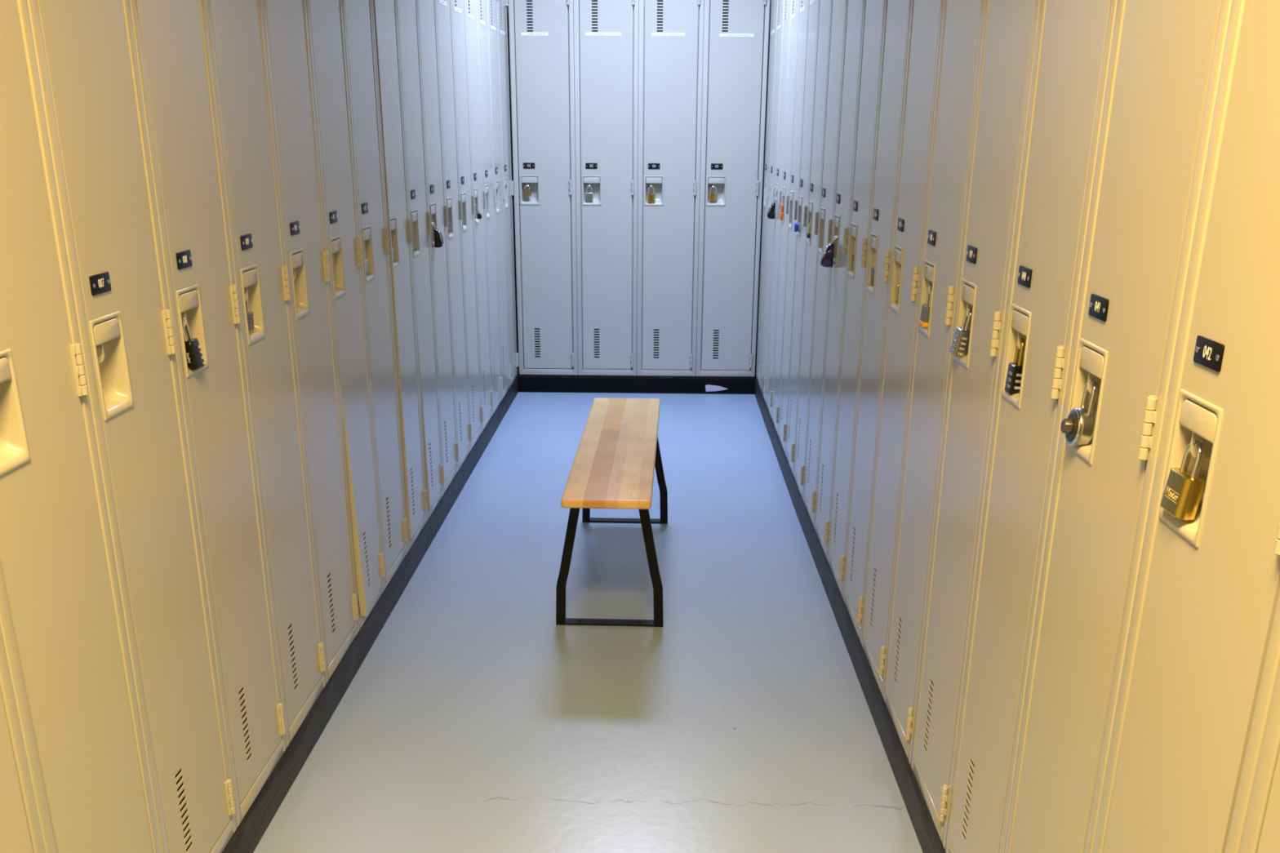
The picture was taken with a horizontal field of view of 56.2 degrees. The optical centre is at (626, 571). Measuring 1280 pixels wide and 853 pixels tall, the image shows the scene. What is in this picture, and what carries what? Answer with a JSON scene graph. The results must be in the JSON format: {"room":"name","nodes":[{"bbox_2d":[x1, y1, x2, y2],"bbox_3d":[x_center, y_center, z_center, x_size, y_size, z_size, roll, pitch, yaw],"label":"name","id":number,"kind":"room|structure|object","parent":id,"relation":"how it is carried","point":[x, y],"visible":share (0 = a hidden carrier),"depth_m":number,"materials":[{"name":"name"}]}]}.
{"room":"locker room","nodes":[
{"label":"locker room","id":0,"kind":"room"},
{"bbox_2d":[253,375,922,852],"bbox_3d":[-0.034,0.565,2.398,2.370,0.100,9.220,1,21,2],"label":"floor","id":1,"kind":"structure","parent":0,"point":[473,721],"depth_m":3.00,"materials":[{"name":"paint"}]},
{"bbox_2d":[222,376,518,852],"bbox_3d":[-0.844,-0.070,3.806,0.400,0.089,5.152,1,21,2],"label":"baseboard","id":2,"kind":"structure","parent":1,"relation":"on","point":[247,836],"depth_m":2.96,"materials":[{"name":"black rubber"}]},
{"bbox_2d":[0,625,44,852],"bbox_3d":[-0.936,-0.113,1.211,0.389,1.830,0.303,1,21,2],"label":"locker","id":3,"kind":"object","parent":2,"relation":"on","point":[20,832],"visible":1,"depth_m":1.46,"materials":[{"name":"beige metal"}]},
{"bbox_2d":[0,0,161,852],"bbox_3d":[-0.924,-0.221,1.495,0.389,1.830,0.303,1,21,2],"label":"locker","id":4,"kind":"object","parent":2,"relation":"on","point":[62,620],"visible":1,"depth_m":1.55,"materials":[{"name":"beige metal"}]},
{"bbox_2d":[26,0,237,852],"bbox_3d":[-0.913,-0.328,1.779,0.389,1.830,0.303,1,21,2],"label":"locker","id":5,"kind":"object","parent":2,"relation":"on","point":[86,50],"visible":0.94,"depth_m":1.79,"materials":[{"name":"beige metal"}]},
{"bbox_2d":[129,0,286,826],"bbox_3d":[-0.901,-0.435,2.063,0.389,1.830,0.303,1,21,2],"label":"locker","id":6,"kind":"object","parent":2,"relation":"on","point":[171,39],"visible":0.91,"depth_m":2.08,"materials":[{"name":"beige metal"}]},
{"bbox_2d":[181,316,204,370],"bbox_3d":[-0.720,-0.379,1.986,0.030,0.086,0.039,2,21,5],"label":"padlock","id":7,"kind":"object","parent":6,"relation":"in","point":[195,361],"visible":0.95,"depth_m":1.98,"materials":[{"name":"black metal"}]},
{"bbox_2d":[204,0,325,747],"bbox_3d":[-0.890,-0.542,2.347,0.389,1.830,0.303,1,21,2],"label":"locker","id":8,"kind":"object","parent":2,"relation":"on","point":[235,28],"visible":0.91,"depth_m":2.37,"materials":[{"name":"beige metal"}]},
{"bbox_2d":[244,292,254,331],"bbox_3d":[-0.720,-0.493,2.267,0.018,0.071,0.036,1,21,2],"label":"padlock","id":9,"kind":"object","parent":8,"relation":"in","point":[250,316],"visible":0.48,"depth_m":2.27,"materials":[{"name":"silver metal"}]},
{"bbox_2d":[261,0,358,684],"bbox_3d":[-0.878,-0.649,2.632,0.389,1.830,0.303,1,21,2],"label":"locker","id":10,"kind":"object","parent":2,"relation":"on","point":[285,22],"visible":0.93,"depth_m":2.65,"materials":[{"name":"beige metal"}]},
{"bbox_2d":[305,0,385,631],"bbox_3d":[-0.862,-0.756,2.916,0.398,1.830,0.303,1,21,2],"label":"locker","id":11,"kind":"object","parent":2,"relation":"on","point":[324,17],"visible":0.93,"depth_m":2.93,"materials":[{"name":"beige metal"}]},
{"bbox_2d":[342,0,408,588],"bbox_3d":[-0.855,-0.864,3.200,0.389,1.830,0.303,1,21,2],"label":"locker","id":12,"kind":"object","parent":2,"relation":"on","point":[357,21],"visible":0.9,"depth_m":3.21,"materials":[{"name":"beige metal"}]},
{"bbox_2d":[364,250,368,274],"bbox_3d":[-0.683,-0.813,3.120,0.015,0.074,0.036,1,21,2],"label":"padlock","id":13,"kind":"object","parent":12,"relation":"in","point":[366,260],"visible":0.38,"depth_m":3.13,"materials":[{"name":"silver metal"}]},
{"bbox_2d":[371,0,427,552],"bbox_3d":[-0.843,-0.971,3.484,0.389,1.830,0.303,1,21,2],"label":"locker","id":14,"kind":"object","parent":2,"relation":"on","point":[384,20],"visible":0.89,"depth_m":3.49,"materials":[{"name":"beige metal"}]},
{"bbox_2d":[395,0,444,520],"bbox_3d":[-0.832,-1.078,3.768,0.389,1.830,0.303,1,21,2],"label":"locker","id":15,"kind":"object","parent":2,"relation":"on","point":[406,10],"visible":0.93,"depth_m":3.78,"materials":[{"name":"beige metal"}]},
{"bbox_2d":[417,0,458,493],"bbox_3d":[-0.820,-1.185,4.053,0.389,1.830,0.303,1,21,2],"label":"locker","id":16,"kind":"object","parent":2,"relation":"on","point":[427,22],"visible":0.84,"depth_m":4.06,"materials":[{"name":"beige metal"}]},
{"bbox_2d":[431,222,444,247],"bbox_3d":[-0.629,-1.124,3.976,0.043,0.093,0.046,1,21,2],"label":"padlock","id":17,"kind":"object","parent":16,"relation":"hanging from","point":[438,238],"visible":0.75,"depth_m":3.97,"materials":[{"name":"metal"}]},
{"bbox_2d":[435,0,471,470],"bbox_3d":[-0.808,-1.292,4.337,0.389,1.830,0.303,1,21,2],"label":"locker","id":18,"kind":"object","parent":2,"relation":"on","point":[443,7],"visible":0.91,"depth_m":4.34,"materials":[{"name":"beige metal"}]},
{"bbox_2d":[451,0,483,448],"bbox_3d":[-0.797,-1.399,4.621,0.389,1.830,0.303,1,21,2],"label":"locker","id":19,"kind":"object","parent":2,"relation":"on","point":[458,6],"visible":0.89,"depth_m":4.62,"materials":[{"name":"beige metal"}]},
{"bbox_2d":[465,0,493,431],"bbox_3d":[-0.785,-1.506,4.905,0.389,1.830,0.303,1,21,2],"label":"locker","id":20,"kind":"object","parent":2,"relation":"on","point":[471,6],"visible":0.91,"depth_m":4.91,"materials":[{"name":"beige metal"}]},
{"bbox_2d":[475,204,482,218],"bbox_3d":[-0.599,-1.456,4.825,0.034,0.070,0.029,1,21,2],"label":"padlock","id":21,"kind":"object","parent":20,"relation":"hanging from","point":[478,214],"visible":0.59,"depth_m":4.82,"materials":[{"name":"metal"}]},
{"bbox_2d":[477,0,502,414],"bbox_3d":[-0.774,-1.614,5.189,0.389,1.830,0.303,1,21,2],"label":"locker","id":22,"kind":"object","parent":2,"relation":"on","point":[490,188],"visible":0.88,"depth_m":5.18,"materials":[{"name":"beige metal"}]},
{"bbox_2d":[488,0,511,399],"bbox_3d":[-0.762,-1.721,5.473,0.389,1.830,0.303,1,21,2],"label":"locker","id":23,"kind":"object","parent":2,"relation":"on","point":[505,367],"visible":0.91,"depth_m":5.46,"materials":[{"name":"beige metal"}]},
{"bbox_2d":[497,0,518,386],"bbox_3d":[-0.750,-1.828,5.758,0.389,1.830,0.303,1,21,2],"label":"locker","id":24,"kind":"object","parent":2,"relation":"on","point":[502,4],"visible":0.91,"depth_m":5.74,"materials":[{"name":"beige metal"}]},
{"bbox_2d":[555,397,667,626],"bbox_3d":[-0.025,-0.204,3.713,0.300,0.411,1.212,1,21,2],"label":"bench","id":25,"kind":"object","parent":1,"relation":"on","point":[618,454],"visible":1,"depth_m":3.37,"materials":[{"name":"brown wood"}]},
{"bbox_2d":[754,377,946,852],"bbox_3d":[0.787,0.011,3.605,0.384,0.089,5.483,1,21,1],"label":"baseboard","id":26,"kind":"structure","parent":1,"relation":"on","point":[928,837],"depth_m":2.95,"materials":[{"name":"black rubber"}]},
{"bbox_2d":[755,0,777,388],"bbox_3d":[0.850,-1.801,5.687,0.389,1.830,0.303,1,21,1],"label":"locker","id":27,"kind":"object","parent":26,"relation":"on","point":[774,2],"visible":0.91,"depth_m":5.69,"materials":[{"name":"beige metal"}]},
{"bbox_2d":[760,0,783,401],"bbox_3d":[0.841,-1.694,5.402,0.389,1.830,0.303,1,21,1],"label":"locker","id":28,"kind":"object","parent":26,"relation":"on","point":[780,2],"visible":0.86,"depth_m":5.41,"materials":[{"name":"beige metal"}]},
{"bbox_2d":[765,0,791,416],"bbox_3d":[0.834,-1.587,5.117,0.389,1.830,0.303,1,21,1],"label":"locker","id":29,"kind":"object","parent":26,"relation":"on","point":[786,10],"visible":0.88,"depth_m":5.12,"materials":[{"name":"beige metal"}]},
{"bbox_2d":[766,197,777,218],"bbox_3d":[0.638,-1.588,5.214,0.050,0.101,0.050,1,21,1],"label":"padlock","id":30,"kind":"object","parent":29,"relation":"hanging from","point":[771,213],"visible":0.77,"depth_m":5.20,"materials":[{"name":"metal"}]},
{"bbox_2d":[771,0,799,434],"bbox_3d":[0.826,-1.479,4.832,0.389,1.830,0.303,1,21,1],"label":"locker","id":31,"kind":"object","parent":26,"relation":"on","point":[794,3],"visible":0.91,"depth_m":4.83,"materials":[{"name":"beige metal"}]},
{"bbox_2d":[779,204,783,220],"bbox_3d":[0.644,-1.489,4.925,0.024,0.084,0.036,1,21,1],"label":"padlock","id":32,"kind":"object","parent":31,"relation":"in","point":[781,213],"visible":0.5,"depth_m":4.92,"materials":[{"name":"orange metal"}]},
{"bbox_2d":[777,0,808,453],"bbox_3d":[0.818,-1.372,4.548,0.389,1.830,0.303,1,21,1],"label":"locker","id":33,"kind":"object","parent":26,"relation":"on","point":[803,4],"visible":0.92,"depth_m":4.56,"materials":[{"name":"beige metal"}]},
{"bbox_2d":[785,0,818,474],"bbox_3d":[0.811,-1.264,4.263,0.389,1.830,0.303,1,21,1],"label":"locker","id":34,"kind":"object","parent":26,"relation":"on","point":[813,5],"visible":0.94,"depth_m":4.28,"materials":[{"name":"beige metal"}]},
{"bbox_2d":[794,222,799,231],"bbox_3d":[0.626,-1.276,4.355,0.029,0.080,0.033,1,21,1],"label":"padlock","id":35,"kind":"object","parent":34,"relation":"in","point":[797,226],"visible":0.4,"depth_m":4.35,"materials":[{"name":"blue metal"}]},
{"bbox_2d":[793,0,831,499],"bbox_3d":[0.804,-1.157,3.979,0.389,1.830,0.303,1,21,1],"label":"locker","id":36,"kind":"object","parent":26,"relation":"on","point":[824,6],"visible":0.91,"depth_m":3.99,"materials":[{"name":"beige metal"}]},
{"bbox_2d":[806,219,811,237],"bbox_3d":[0.625,-1.172,4.069,0.022,0.074,0.036,1,21,1],"label":"padlock","id":37,"kind":"object","parent":36,"relation":"in","point":[808,233],"visible":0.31,"depth_m":4.06,"materials":[{"name":"gold metal"}]},
{"bbox_2d":[803,0,846,527],"bbox_3d":[0.798,-1.050,3.695,0.389,1.830,0.303,0,21,1],"label":"locker","id":38,"kind":"object","parent":26,"relation":"on","point":[837,15],"visible":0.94,"depth_m":3.72,"materials":[{"name":"beige metal"}]},
{"bbox_2d":[813,0,864,559],"bbox_3d":[0.792,-0.943,3.410,0.389,1.830,0.303,0,21,1],"label":"locker","id":39,"kind":"object","parent":26,"relation":"on","point":[854,8],"visible":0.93,"depth_m":3.43,"materials":[{"name":"beige metal"}]},
{"bbox_2d":[818,232,838,267],"bbox_3d":[0.595,-0.943,3.505,0.054,0.101,0.054,1,21,1],"label":"padlock","id":40,"kind":"object","parent":39,"relation":"hanging from","point":[826,260],"visible":0.83,"depth_m":3.49,"materials":[{"name":"metal"}]},
{"bbox_2d":[827,0,885,596],"bbox_3d":[0.787,-0.835,3.125,0.389,1.830,0.303,0,21,1],"label":"locker","id":41,"kind":"object","parent":26,"relation":"on","point":[873,10],"visible":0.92,"depth_m":3.15,"materials":[{"name":"beige metal"}]},
{"bbox_2d":[852,240,855,268],"bbox_3d":[0.616,-0.849,3.215,0.017,0.074,0.032,0,21,1],"label":"padlock","id":42,"kind":"object","parent":41,"relation":"in","point":[853,255],"visible":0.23,"depth_m":3.22,"materials":[{"name":"silver metal"}]},
{"bbox_2d":[842,0,911,642],"bbox_3d":[0.781,-0.728,2.840,0.389,1.830,0.303,0,21,1],"label":"locker","id":43,"kind":"object","parent":26,"relation":"on","point":[897,12],"visible":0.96,"depth_m":2.87,"materials":[{"name":"beige metal"}]},
{"bbox_2d":[871,253,875,284],"bbox_3d":[0.610,-0.742,2.930,0.017,0.074,0.034,0,21,1],"label":"padlock","id":44,"kind":"object","parent":43,"relation":"in","point":[873,267],"visible":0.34,"depth_m":2.93,"materials":[{"name":"silver metal"}]},
{"bbox_2d":[861,0,943,697],"bbox_3d":[0.776,-0.620,2.555,0.389,1.830,0.303,0,21,1],"label":"locker","id":45,"kind":"object","parent":26,"relation":"on","point":[926,15],"visible":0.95,"depth_m":2.58,"materials":[{"name":"beige metal"}]},
{"bbox_2d":[895,266,901,301],"bbox_3d":[0.605,-0.635,2.645,0.018,0.074,0.036,0,21,1],"label":"padlock","id":46,"kind":"object","parent":45,"relation":"in","point":[897,285],"visible":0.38,"depth_m":2.65,"materials":[{"name":"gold metal"}]},
{"bbox_2d":[883,0,985,764],"bbox_3d":[0.771,-0.513,2.270,0.389,1.830,0.303,0,21,1],"label":"locker","id":47,"kind":"object","parent":26,"relation":"on","point":[962,26],"visible":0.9,"depth_m":2.29,"materials":[{"name":"beige metal"}]},
{"bbox_2d":[918,284,932,327],"bbox_3d":[0.594,-0.524,2.361,0.022,0.080,0.040,0,21,1],"label":"padlock","id":48,"kind":"object","parent":47,"relation":"in","point":[923,321],"visible":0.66,"depth_m":2.35,"materials":[{"name":"silver metal"}]},
{"bbox_2d":[910,0,1040,848],"bbox_3d":[0.765,-0.405,1.986,0.389,1.830,0.303,0,21,1],"label":"locker","id":49,"kind":"object","parent":26,"relation":"on","point":[1010,27],"visible":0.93,"depth_m":2.01,"materials":[{"name":"beige metal"}]},
{"bbox_2d":[949,307,972,357],"bbox_3d":[0.580,-0.415,2.076,0.030,0.083,0.039,0,21,1],"label":"padlock","id":50,"kind":"object","parent":49,"relation":"in","point":[960,343],"visible":0.96,"depth_m":2.07,"materials":[{"name":"silver metal"}]},
{"bbox_2d":[944,0,1117,852],"bbox_3d":[0.760,-0.298,1.701,0.389,1.830,0.303,0,21,1],"label":"locker","id":51,"kind":"object","parent":26,"relation":"on","point":[1073,38],"visible":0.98,"depth_m":1.71,"materials":[{"name":"beige metal"}]},
{"bbox_2d":[1004,337,1025,395],"bbox_3d":[0.582,-0.307,1.791,0.022,0.084,0.035,0,21,1],"label":"padlock","id":52,"kind":"object","parent":51,"relation":"in","point":[1012,386],"visible":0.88,"depth_m":1.79,"materials":[{"name":"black metal"}]},
{"bbox_2d":[1004,0,1231,852],"bbox_3d":[0.754,-0.191,1.416,0.389,1.830,0.303,0,21,1],"label":"locker","id":53,"kind":"object","parent":26,"relation":"on","point":[1166,58],"visible":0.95,"depth_m":1.40,"materials":[{"name":"beige metal"}]},
{"bbox_2d":[1060,379,1097,446],"bbox_3d":[0.568,-0.199,1.508,0.034,0.086,0.049,0,21,0],"label":"padlock","id":54,"kind":"object","parent":53,"relation":"in","point":[1078,427],"visible":1,"depth_m":1.50,"materials":[{"name":"silver metal"}]},
{"bbox_2d":[1092,0,1279,852],"bbox_3d":[0.749,-0.083,1.131,0.389,1.830,0.303,0,21,1],"label":"locker","id":55,"kind":"object","parent":26,"relation":"on","point":[1202,659],"visible":0.95,"depth_m":1.14,"materials":[{"name":"beige metal"}]},
{"bbox_2d":[1160,440,1205,520],"bbox_3d":[0.569,-0.096,1.221,0.026,0.078,0.050,0,21,1],"label":"padlock","id":56,"kind":"object","parent":55,"relation":"in","point":[1184,489],"visible":1,"depth_m":1.21,"materials":[{"name":"gold metal"}]},
{"bbox_2d":[1238,662,1279,852],"bbox_3d":[0.744,0.024,0.846,0.389,1.830,0.303,0,21,1],"label":"locker","id":57,"kind":"object","parent":26,"relation":"on","point":[1261,831],"visible":1,"depth_m":1.05,"materials":[{"name":"beige metal"}]},
{"bbox_2d":[506,0,771,375],"bbox_3d":[0.121,-2.316,6.182,2.370,2.620,0.100,1,21,2],"label":"wall","id":58,"kind":"structure","parent":0,"point":[508,0],"depth_m":6.23,"materials":[{"name":"beige paint"}]},
{"bbox_2d":[517,372,755,394],"bbox_3d":[0.058,-1.031,6.361,1.229,0.089,0.376,1,21,2],"label":"baseboard","id":59,"kind":"structure","parent":58,"relation":"attached to","point":[526,383],"depth_m":6.19,"materials":[{"name":"black plastic"}]},
{"bbox_2d":[508,0,577,375],"bbox_3d":[-0.393,-1.938,6.039,0.303,1.830,0.389,1,21,2],"label":"locker","id":60,"kind":"object","parent":59,"relation":"on","point":[542,73],"visible":0.99,"depth_m":5.86,"materials":[{"name":"beige metal"}]},
{"bbox_2d":[523,185,531,195],"bbox_3d":[-0.485,-1.869,5.879,0.036,0.053,0.020,1,21,2],"label":"padlock","id":61,"kind":"object","parent":60,"relation":"in","point":[526,192],"visible":1,"depth_m":5.87,"materials":[{"name":"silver metal"}]},
{"bbox_2d":[573,0,639,375],"bbox_3d":[-0.090,-1.933,6.030,0.303,1.830,0.389,1,21,2],"label":"locker","id":62,"kind":"object","parent":59,"relation":"on","point":[606,32],"visible":1,"depth_m":5.85,"materials":[{"name":"beige metal"}]},
{"bbox_2d":[585,185,592,200],"bbox_3d":[-0.181,-1.855,5.872,0.036,0.072,0.020,1,21,2],"label":"padlock","id":63,"kind":"object","parent":62,"relation":"in","point":[588,196],"visible":1,"depth_m":5.87,"materials":[{"name":"silver metal"}]},
{"bbox_2d":[636,0,704,376],"bbox_3d":[0.214,-1.929,6.021,0.303,1.830,0.389,1,21,2],"label":"locker","id":64,"kind":"object","parent":59,"relation":"on","point":[671,32],"visible":1,"depth_m":5.83,"materials":[{"name":"beige metal"}]},
{"bbox_2d":[647,185,655,202],"bbox_3d":[0.122,-1.847,5.864,0.038,0.081,0.021,1,21,2],"label":"padlock","id":65,"kind":"object","parent":64,"relation":"in","point":[651,197],"visible":1,"depth_m":5.86,"materials":[{"name":"gold metal"}]},
{"bbox_2d":[695,0,769,377],"bbox_3d":[0.517,-1.925,6.012,0.303,1.830,0.389,1,21,2],"label":"locker","id":66,"kind":"object","parent":59,"relation":"on","point":[736,32],"visible":0.99,"depth_m":5.83,"materials":[{"name":"beige metal"}]},
{"bbox_2d":[708,186,716,200],"bbox_3d":[0.423,-1.847,5.853,0.037,0.070,0.019,1,21,2],"label":"padlock","id":67,"kind":"object","parent":66,"relation":"in","point":[712,196],"visible":1,"depth_m":5.85,"materials":[{"name":"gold metal"}]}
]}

